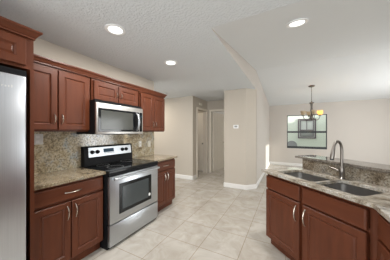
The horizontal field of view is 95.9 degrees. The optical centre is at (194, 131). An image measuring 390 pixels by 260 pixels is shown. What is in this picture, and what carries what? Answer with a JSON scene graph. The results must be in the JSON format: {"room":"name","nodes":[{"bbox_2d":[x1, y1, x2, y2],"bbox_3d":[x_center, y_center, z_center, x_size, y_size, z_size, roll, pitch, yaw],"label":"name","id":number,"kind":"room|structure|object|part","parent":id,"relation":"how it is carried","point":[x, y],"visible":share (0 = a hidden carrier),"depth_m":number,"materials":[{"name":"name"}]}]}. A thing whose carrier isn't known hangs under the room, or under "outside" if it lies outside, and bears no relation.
{"room":"kitchen","nodes":[
{"label":"kitchen","id":0,"kind":"room"},
{"bbox_2d":[34,38,153,90],"bbox_3d":[-2.156,0.165,1.251,0.120,2.410,5.420,0,0,28],"label":"wall","id":1,"kind":"structure","parent":0,"point":[42,47],"depth_m":2.40,"materials":[{"name":"beige paint"}]},
{"bbox_2d":[34,54,93,131],"bbox_3d":[-1.540,-0.372,1.939,0.333,0.734,0.680,0,0,28],"label":"upper cabinet","id":2,"kind":"object","parent":1,"relation":"attached to","point":[61,90],"visible":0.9,"depth_m":1.87,"materials":[{"name":"brown wood"}]},
{"bbox_3d":[-1.522,-0.336,1.721,0.032,0.625,0.296,0,0,28],"label":"door","id":3,"kind":"part","parent":2,"relation":"part of","materials":[{"name":"brown wood"}]},
{"bbox_3d":[-1.547,-0.707,1.942,0.317,0.064,0.680,0,0,28],"label":"crown molding","id":4,"kind":"part","parent":2,"relation":"part of","materials":[{"name":"brown wood"}]},
{"bbox_3d":[-1.373,-0.336,2.006,0.032,0.625,0.327,0,0,28],"label":"door","id":5,"kind":"part","parent":2,"relation":"part of","materials":[{"name":"brown wood"}]},
{"bbox_2d":[34,132,153,173],"bbox_3d":[-1.341,0.233,2.662,0.014,0.474,2.155,0,0,28],"label":"backsplash","id":6,"kind":"structure","parent":1,"relation":"attached to","point":[58,150],"depth_m":2.23,"materials":[{"name":"stone"}]},
{"bbox_2d":[34,134,42,144],"bbox_3d":[-1.717,0.080,1.919,0.008,0.115,0.100,0,0,28],"label":"wall outlet","id":7,"kind":"object","parent":6,"relation":"attached to","point":[38,138],"visible":0.85,"depth_m":1.92,"materials":[{"name":"white plastic"}]},
{"bbox_2d":[90,72,140,105],"bbox_3d":[-1.197,-0.567,2.595,0.333,0.344,0.800,0,0,28],"label":"upper cabinet","id":8,"kind":"object","parent":1,"relation":"attached to","point":[102,87],"visible":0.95,"depth_m":2.44,"materials":[{"name":"brown wood"}]},
{"bbox_3d":[-1.188,-0.530,2.359,0.032,0.235,0.350,0,0,28],"label":"door","id":9,"kind":"part","parent":8,"relation":"part of","materials":[{"name":"brown wood"}]},
{"bbox_2d":[77,99,142,134],"bbox_3d":[-1.139,-0.179,2.497,0.492,0.426,0.760,0,0,28],"label":"microwave","id":10,"kind":"object","parent":8,"relation":"attached to","point":[105,117],"visible":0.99,"depth_m":2.28,"materials":[{"name":"silver metal"}]},
{"bbox_3d":[-1.005,-0.164,2.427,0.030,0.388,0.760,0,0,28],"label":"door","id":11,"kind":"part","parent":10,"relation":"part of","materials":[{"name":"metal"}]},
{"bbox_3d":[-0.849,-0.150,2.616,0.087,0.278,0.035,0,0,28],"label":"handle","id":12,"kind":"part","parent":10,"relation":"part of","materials":[{"name":"metal"}]},
{"bbox_3d":[-0.837,-0.150,2.717,0.008,0.290,0.054,0,0,28],"label":"control panel","id":13,"kind":"part","parent":10,"relation":"part of","materials":[{"name":"black glass"}]},
{"bbox_3d":[-1.204,-0.707,2.598,0.317,0.064,0.800,0,0,28],"label":"crown molding","id":14,"kind":"part","parent":8,"relation":"part of","materials":[{"name":"brown wood"}]},
{"bbox_3d":[-1.017,-0.530,2.686,0.032,0.235,0.362,0,0,28],"label":"door","id":15,"kind":"part","parent":8,"relation":"part of","materials":[{"name":"brown wood"}]},
{"bbox_2d":[138,87,166,131],"bbox_3d":[-0.850,-0.372,3.258,0.333,0.734,0.698,0,0,28],"label":"upper cabinet","id":16,"kind":"object","parent":1,"relation":"attached to","point":[152,103],"visible":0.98,"depth_m":3.15,"materials":[{"name":"brown wood"}]},
{"bbox_3d":[-0.828,-0.336,3.048,0.032,0.625,0.315,0,0,28],"label":"door","id":17,"kind":"part","parent":16,"relation":"part of","materials":[{"name":"brown wood"}]},
{"bbox_3d":[-0.857,-0.707,3.262,0.317,0.064,0.698,0,0,28],"label":"crown molding","id":18,"kind":"part","parent":16,"relation":"part of","materials":[{"name":"brown wood"}]},
{"bbox_3d":[-0.680,-0.336,3.332,0.032,0.625,0.304,0,0,28],"label":"door","id":19,"kind":"part","parent":16,"relation":"part of","materials":[{"name":"brown wood"}]},
{"bbox_2d":[154,96,194,175],"bbox_3d":[-1.278,0.165,5.757,2.800,2.410,0.120,0,0,28],"label":"wall","id":20,"kind":"structure","parent":0,"point":[178,137],"depth_m":5.26,"materials":[{"name":"beige paint"}]},
{"bbox_2d":[175,174,192,179],"bbox_3d":[-1.265,1.317,5.675,2.700,0.105,0.014,0,0,28],"label":"baseboard","id":21,"kind":"structure","parent":20,"relation":"attached to","point":[176,175],"depth_m":5.17,"materials":[{"name":"white"}]},
{"bbox_2d":[81,164,302,259],"bbox_3d":[0.789,1.420,2.804,9.200,0.100,10.900,0,0,28],"label":"floor","id":22,"kind":"structure","parent":0,"point":[206,219],"depth_m":2.50,"materials":[{"name":"beige tile"}]},
{"bbox_2d":[0,65,25,259],"bbox_3d":[-1.745,0.453,1.043,0.721,1.835,0.962,0,0,28],"label":"refrigerator","id":23,"kind":"object","parent":22,"relation":"on","point":[12,81],"visible":1,"depth_m":1.25,"materials":[{"name":"silver metal"}]},
{"bbox_2d":[0,16,42,259],"bbox_3d":[-1.788,0.282,1.101,0.669,2.175,1.095,0,0,28],"label":"tall cabinet","id":24,"kind":"object","parent":22,"relation":"on","point":[17,40],"visible":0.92,"depth_m":1.39,"materials":[{"name":"brown wood"}]},
{"bbox_3d":[-1.425,-0.615,1.151,0.032,0.200,0.480,0,0,28],"label":"door","id":25,"kind":"part","parent":24,"relation":"part of","materials":[{"name":"brown wood"}]},
{"bbox_3d":[-1.788,-0.772,1.101,0.669,0.067,1.095,0,0,28],"label":"crown molding","id":26,"kind":"part","parent":24,"relation":"part of","materials":[{"name":"brown wood"}]},
{"bbox_3d":[-1.576,0.438,1.549,0.629,1.865,0.026,0,0,28],"label":"panel","id":27,"kind":"part","parent":24,"relation":"part of","materials":[{"name":"brown wood"}]},
{"bbox_2d":[34,175,102,259],"bbox_3d":[-1.434,0.930,1.871,0.583,0.880,0.657,0,0,28],"label":"base cabinet","id":28,"kind":"object","parent":22,"relation":"on","point":[68,217],"visible":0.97,"depth_m":1.71,"materials":[{"name":"brown wood"}]},
{"bbox_3d":[-1.300,0.963,1.605,0.032,0.565,0.296,0,0,28],"label":"door","id":29,"kind":"part","parent":28,"relation":"part of","materials":[{"name":"brown wood"}]},
{"bbox_3d":[-1.221,0.585,1.757,0.032,0.140,0.638,0,0,28],"label":"drawer","id":30,"kind":"part","parent":28,"relation":"part of","materials":[{"name":"brown wood"}]},
{"bbox_2d":[34,167,105,190],"bbox_3d":[-1.431,0.472,1.869,0.559,0.032,0.664,0,0,28],"label":"countertop","id":31,"kind":"structure","parent":28,"relation":"on","point":[53,178],"depth_m":1.80,"materials":[{"name":"stone"}]},
{"bbox_3d":[-1.150,0.963,1.892,0.032,0.565,0.332,0,0,28],"label":"door","id":32,"kind":"part","parent":28,"relation":"part of","materials":[{"name":"brown wood"}]},
{"bbox_2d":[80,143,159,249],"bbox_3d":[-1.025,0.782,2.519,0.669,1.175,0.852,0,0,28],"label":"range","id":33,"kind":"object","parent":22,"relation":"on","point":[130,185],"visible":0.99,"depth_m":2.33,"materials":[{"name":"silver metal"}]},
{"bbox_3d":[-1.250,0.278,2.657,0.006,0.132,0.717,-8,-4,27],"label":"control panel","id":34,"kind":"part","parent":33,"relation":"part of","materials":[{"name":"metal"}]},
{"bbox_2d":[80,158,157,173],"bbox_3d":[-1.050,0.468,2.533,0.609,0.032,0.852,0,0,28],"label":"cooktop","id":35,"kind":"object","parent":33,"relation":"in","point":[118,166],"depth_m":2.39,"materials":[{"name":"black glass"}]},
{"bbox_3d":[-0.802,0.504,2.403,0.040,0.036,0.852,0,0,28],"label":"vent trim","id":36,"kind":"part","parent":33,"relation":"part of","materials":[{"name":"silver metal"}]},
{"bbox_3d":[-0.800,0.801,2.402,0.044,0.553,0.844,0,0,28],"label":"oven door","id":37,"kind":"part","parent":33,"relation":"part of","materials":[{"name":"metal"}]},
{"bbox_3d":[-0.800,1.211,2.402,0.044,0.248,0.844,0,0,28],"label":"drawer","id":38,"kind":"part","parent":33,"relation":"part of","materials":[{"name":"metal"}]},
{"bbox_3d":[-0.756,0.548,2.379,0.063,0.029,0.792,0,0,28],"label":"handle","id":39,"kind":"part","parent":33,"relation":"part of","materials":[{"name":"metal"}]},
{"bbox_2d":[157,158,174,211],"bbox_3d":[-0.735,0.930,3.208,0.583,0.880,0.595,0,0,28],"label":"base cabinet","id":40,"kind":"object","parent":22,"relation":"on","point":[166,172],"visible":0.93,"depth_m":3.10,"materials":[{"name":"brown wood"}]},
{"bbox_2d":[134,154,176,161],"bbox_3d":[-0.728,0.472,3.214,0.559,0.032,0.622,0,0,28],"label":"countertop","id":41,"kind":"structure","parent":40,"relation":"on","point":[156,157],"depth_m":3.15,"materials":[{"name":"stone"}]},
{"bbox_3d":[-0.589,0.963,2.965,0.032,0.565,0.280,0,0,28],"label":"door","id":42,"kind":"part","parent":40,"relation":"part of","materials":[{"name":"brown wood"}]},
{"bbox_3d":[-0.522,0.585,3.094,0.032,0.140,0.570,0,0,28],"label":"drawer","id":43,"kind":"part","parent":40,"relation":"part of","materials":[{"name":"brown wood"}]},
{"bbox_3d":[-0.454,0.963,3.223,0.032,0.565,0.278,0,0,28],"label":"door","id":44,"kind":"part","parent":40,"relation":"part of","materials":[{"name":"brown wood"}]},
{"bbox_2d":[266,174,372,259],"bbox_3d":[1.215,0.930,1.719,0.494,0.880,1.025,0,0,-17],"label":"base cabinet","id":45,"kind":"object","parent":22,"relation":"on","point":[303,222],"visible":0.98,"depth_m":1.55,"materials":[{"name":"brown wood"}]},
{"bbox_3d":[0.945,0.598,1.919,0.032,0.145,0.462,0,0,-17],"label":"drawer","id":46,"kind":"part","parent":45,"relation":"part of","materials":[{"name":"brown wood"}]},
{"bbox_3d":[0.945,0.970,1.919,0.032,0.565,0.462,0,0,-17],"label":"door","id":47,"kind":"part","parent":45,"relation":"part of","materials":[{"name":"brown wood"}]},
{"bbox_2d":[261,167,389,221],"bbox_3d":[1.174,0.472,0.888,1.102,0.032,2.776,0,0,9],"label":"countertop","id":48,"kind":"structure","parent":45,"relation":"on","point":[380,203],"depth_m":1.47,"materials":[{"name":"stone"}]},
{"bbox_2d":[283,172,381,195],"bbox_3d":[1.225,0.582,1.694,0.394,0.184,0.851,0,0,-17],"label":"double sink","id":49,"kind":"object","parent":48,"relation":"in","point":[347,188],"visible":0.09,"depth_m":1.66,"materials":[{"name":"silver metal"}]},
{"bbox_3d":[1.178,0.582,1.877,0.374,0.184,0.474,0,0,-17],"label":"bowl","id":50,"kind":"part","parent":49,"relation":"part of","materials":[{"name":"silver metal"}]},
{"bbox_3d":[1.291,0.582,1.466,0.384,0.184,0.376,0,0,-17],"label":"bowl","id":51,"kind":"part","parent":49,"relation":"part of","materials":[{"name":"silver metal"}]},
{"bbox_2d":[329,140,345,179],"bbox_3d":[1.378,0.268,1.701,0.128,0.377,0.176,0,0,35],"label":"kitchen faucet","id":52,"kind":"object","parent":48,"relation":"on","point":[341,170],"visible":1,"depth_m":1.69,"materials":[{"name":"silver metal"}]},
{"bbox_3d":[1.373,0.218,1.693,0.135,0.277,0.025,0,0,-17],"label":"spout","id":53,"kind":"part","parent":52,"relation":"part of","materials":[{"name":"silver metal"}]},
{"bbox_2d":[302,159,389,187],"bbox_3d":[1.456,0.392,0.825,0.565,0.124,2.693,0,0,7],"label":"backsplash","id":54,"kind":"structure","parent":48,"relation":"on","point":[378,178],"depth_m":1.66,"materials":[{"name":"stone"}]},
{"bbox_2d":[295,155,389,172],"bbox_3d":[1.570,0.315,0.848,0.874,0.026,2.969,0,0,6],"label":"bar","id":55,"kind":"object","parent":54,"relation":"on","point":[351,163],"visible":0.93,"depth_m":1.74,"materials":[{"name":"stone"}]},
{"bbox_3d":[1.099,0.970,1.430,0.032,0.565,0.492,0,0,-17],"label":"door","id":56,"kind":"part","parent":45,"relation":"part of","materials":[{"name":"brown wood"}]},
{"bbox_3d":[1.099,0.598,1.430,0.032,0.145,0.492,0,0,-17],"label":"drawer","id":57,"kind":"part","parent":45,"relation":"part of","materials":[{"name":"brown wood"}]},
{"bbox_2d":[373,208,380,259],"bbox_3d":[1.511,0.880,1.156,0.592,0.780,0.344,0,0,28],"label":"base cabinet","id":58,"kind":"object","parent":22,"relation":"on","point":[375,213],"visible":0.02,"depth_m":1.16,"materials":[{"name":"brown wood"}]},
{"bbox_2d":[377,214,389,259],"bbox_3d":[1.282,0.930,0.740,0.634,0.880,0.600,0,0,28],"label":"base cabinet","id":59,"kind":"object","parent":22,"relation":"on","point":[383,245],"visible":0.9,"depth_m":1.05,"materials":[{"name":"brown wood"}]},
{"bbox_3d":[1.114,0.970,0.995,0.032,0.565,0.280,0,0,28],"label":"door","id":60,"kind":"part","parent":59,"relation":"part of","materials":[{"name":"brown wood"}]},
{"bbox_2d":[0,0,389,105],"bbox_3d":[0.789,-1.335,2.804,9.200,0.590,10.900,0,0,28],"label":"ceiling","id":61,"kind":"structure","parent":0,"point":[157,31],"depth_m":2.17,"materials":[{"name":"white paint"}]},
{"bbox_2d":[105,24,125,34],"bbox_3d":[-0.809,-1.035,1.788,0.196,0.010,0.196,0,0,28],"label":"recessed light","id":62,"kind":"object","parent":61,"relation":"in","point":[114,29],"visible":1,"depth_m":1.77,"materials":[{"name":"white plastic"}]},
{"bbox_2d":[164,60,176,64],"bbox_3d":[-0.364,-1.035,2.639,0.196,0.010,0.196,0,0,28],"label":"recessed light","id":63,"kind":"object","parent":61,"relation":"in","point":[167,62],"visible":1,"depth_m":2.62,"materials":[{"name":"white plastic"}]},
{"bbox_2d":[286,18,308,27],"bbox_3d":[1.030,-1.096,1.776,0.195,0.039,0.193,0,0,22],"label":"recessed light","id":64,"kind":"object","parent":61,"relation":"in","point":[299,22],"visible":1,"depth_m":1.76,"materials":[{"name":"white plastic"}]},
{"bbox_2d":[301,85,322,120],"bbox_3d":[3.393,-0.839,5.121,0.447,1.023,0.447,0,0,-30],"label":"chandelier","id":65,"kind":"object","parent":61,"relation":"hanging from","point":[311,112],"visible":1,"depth_m":5.10,"materials":[{"name":"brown metal"}]},
{"bbox_2d":[195,97,206,174],"bbox_3d":[0.153,0.165,5.602,0.120,2.410,0.930,0,0,28],"label":"wall","id":66,"kind":"structure","parent":0,"point":[197,100],"depth_m":5.93,"materials":[{"name":"beige paint"}]},
{"bbox_2d":[196,107,207,177],"bbox_3d":[0.234,0.310,5.610,0.016,2.120,0.800,0,0,28],"label":"trim","id":67,"kind":"structure","parent":66,"relation":"attached to","point":[197,108],"depth_m":5.29,"materials":[{"name":"beige paint"}]},
{"bbox_2d":[207,100,223,172],"bbox_3d":[0.883,0.165,5.812,1.220,2.410,0.120,0,0,28],"label":"wall","id":68,"kind":"structure","parent":0,"point":[211,105],"depth_m":5.94,"materials":[{"name":"beige paint"}]},
{"bbox_2d":[209,109,223,172],"bbox_3d":[0.878,0.310,5.738,0.880,2.120,0.016,0,0,28],"label":"trim","id":69,"kind":"structure","parent":68,"relation":"attached to","point":[214,109],"depth_m":5.92,"materials":[{"name":"beige paint"}]},
{"bbox_2d":[213,113,223,171],"bbox_3d":[0.874,0.345,6.339,0.088,2.030,0.740,0,0,38],"label":"door","id":70,"kind":"structure","parent":68,"relation":"in","point":[218,119],"depth_m":6.31,"materials":[{"name":"beige paint"}]},
{"bbox_2d":[224,88,256,184],"bbox_3d":[1.346,0.165,4.809,0.730,2.410,1.230,0,0,28],"label":"wall column","id":71,"kind":"structure","parent":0,"point":[240,105],"depth_m":4.28,"materials":[{"name":"beige paint"}]},
{"bbox_2d":[224,182,245,189],"bbox_3d":[0.971,1.317,4.303,0.535,0.105,0.014,0,0,28],"label":"baseboard","id":72,"kind":"structure","parent":71,"relation":"attached to","point":[231,185],"depth_m":4.29,"materials":[{"name":"white"}]},
{"bbox_2d":[212,29,268,180],"bbox_3d":[1.630,-0.072,4.694,0.120,2.885,6.570,0,0,28],"label":"wall","id":73,"kind":"structure","parent":0,"point":[249,71],"depth_m":4.84,"materials":[{"name":"beige paint"}]},
{"bbox_2d":[246,184,256,189],"bbox_3d":[1.351,1.317,4.229,0.314,0.105,0.014,0,0,-21],"label":"baseboard","id":74,"kind":"structure","parent":73,"relation":"attached to","point":[253,186],"depth_m":4.22,"materials":[{"name":"white"}]},
{"bbox_2d":[256,161,269,186],"bbox_3d":[2.354,1.317,5.935,0.014,0.105,3.700,0,0,28],"label":"baseboard","id":75,"kind":"structure","parent":73,"relation":"attached to","point":[263,173],"depth_m":5.11,"materials":[{"name":"white"}]},
{"bbox_2d":[288,115,325,146],"bbox_3d":[7.358,-0.180,8.679,11.000,3.300,0.200,0,0,28],"label":"wall","id":76,"kind":"structure","parent":0,"point":[320,141],"depth_m":9.26,"materials":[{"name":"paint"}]},
{"bbox_2d":[298,118,315,138],"bbox_3d":[5.904,-0.180,9.297,0.810,1.040,0.050,0,0,28],"label":"window","id":77,"kind":"structure","parent":76,"relation":"in","point":[303,125],"depth_m":9.28,"materials":[{"name":"grey"}]},
{"bbox_3d":[5.906,0.066,9.301,0.554,0.292,0.018,0,0,28],"label":"pane","id":78,"kind":"part","parent":77,"relation":"part of","materials":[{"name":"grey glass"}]},
{"bbox_2d":[269,98,389,164],"bbox_3d":[5.205,0.070,6.600,4.690,2.600,0.120,0,0,28],"label":"wall","id":79,"kind":"structure","parent":0,"point":[362,127],"depth_m":6.39,"materials":[{"name":"beige paint"}]},
{"bbox_2d":[270,161,301,165],"bbox_3d":[5.227,1.317,6.512,4.570,0.105,0.014,0,0,28],"label":"baseboard","id":80,"kind":"structure","parent":79,"relation":"attached to","point":[277,163],"depth_m":7.27,"materials":[{"name":"white wood"}]},
{"bbox_2d":[287,114,326,148],"bbox_3d":[4.411,-0.010,6.992,1.340,1.340,0.080,0,0,28],"label":"window","id":81,"kind":"structure","parent":79,"relation":"in","point":[301,147],"depth_m":6.98,"materials":[{"name":"black"}]},
{"bbox_3d":[4.407,0.000,6.983,1.292,0.070,0.040,0,0,28],"label":"rail","id":82,"kind":"part","parent":81,"relation":"part of","materials":[{"name":"black"}]},
{"bbox_2d":[338,166,345,179],"bbox_3d":[1.426,0.394,1.710,0.060,0.125,0.060,0,0,-17],"label":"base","id":83,"kind":"object","parent":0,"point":[341,170],"depth_m":1.69,"materials":[{"name":"silver metal"}]},
{"bbox_3d":[-0.346,0.165,6.590,1.680,2.410,0.120,0,0,28],"label":"wall","id":84,"kind":"structure","parent":0,"visible":0},
{"bbox_2d":[198,113,202,170],"bbox_3d":[-0.001,0.345,6.279,0.740,2.030,0.107,0,0,28],"label":"door","id":85,"kind":"structure","parent":84,"relation":"in","point":[200,115],"depth_m":6.20,"materials":[{"name":"beige paint"}]},
{"label":"outside","id":86,"kind":"structure","parent":0,"visible":0},
{"bbox_3d":[3.162,1.545,1.732,32.000,0.150,26.000,0,0,28],"label":"ground","id":87,"kind":"structure","parent":86,"visible":0},
{"bbox_2d":[288,141,296,145],"bbox_3d":[5.106,0.971,9.292,0.520,1.002,0.500,0,0,28],"label":"patio chair","id":88,"kind":"object","parent":87,"relation":"on","point":[290,143],"visible":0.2,"depth_m":9.42,"materials":[{"name":"grey"}]}
]}

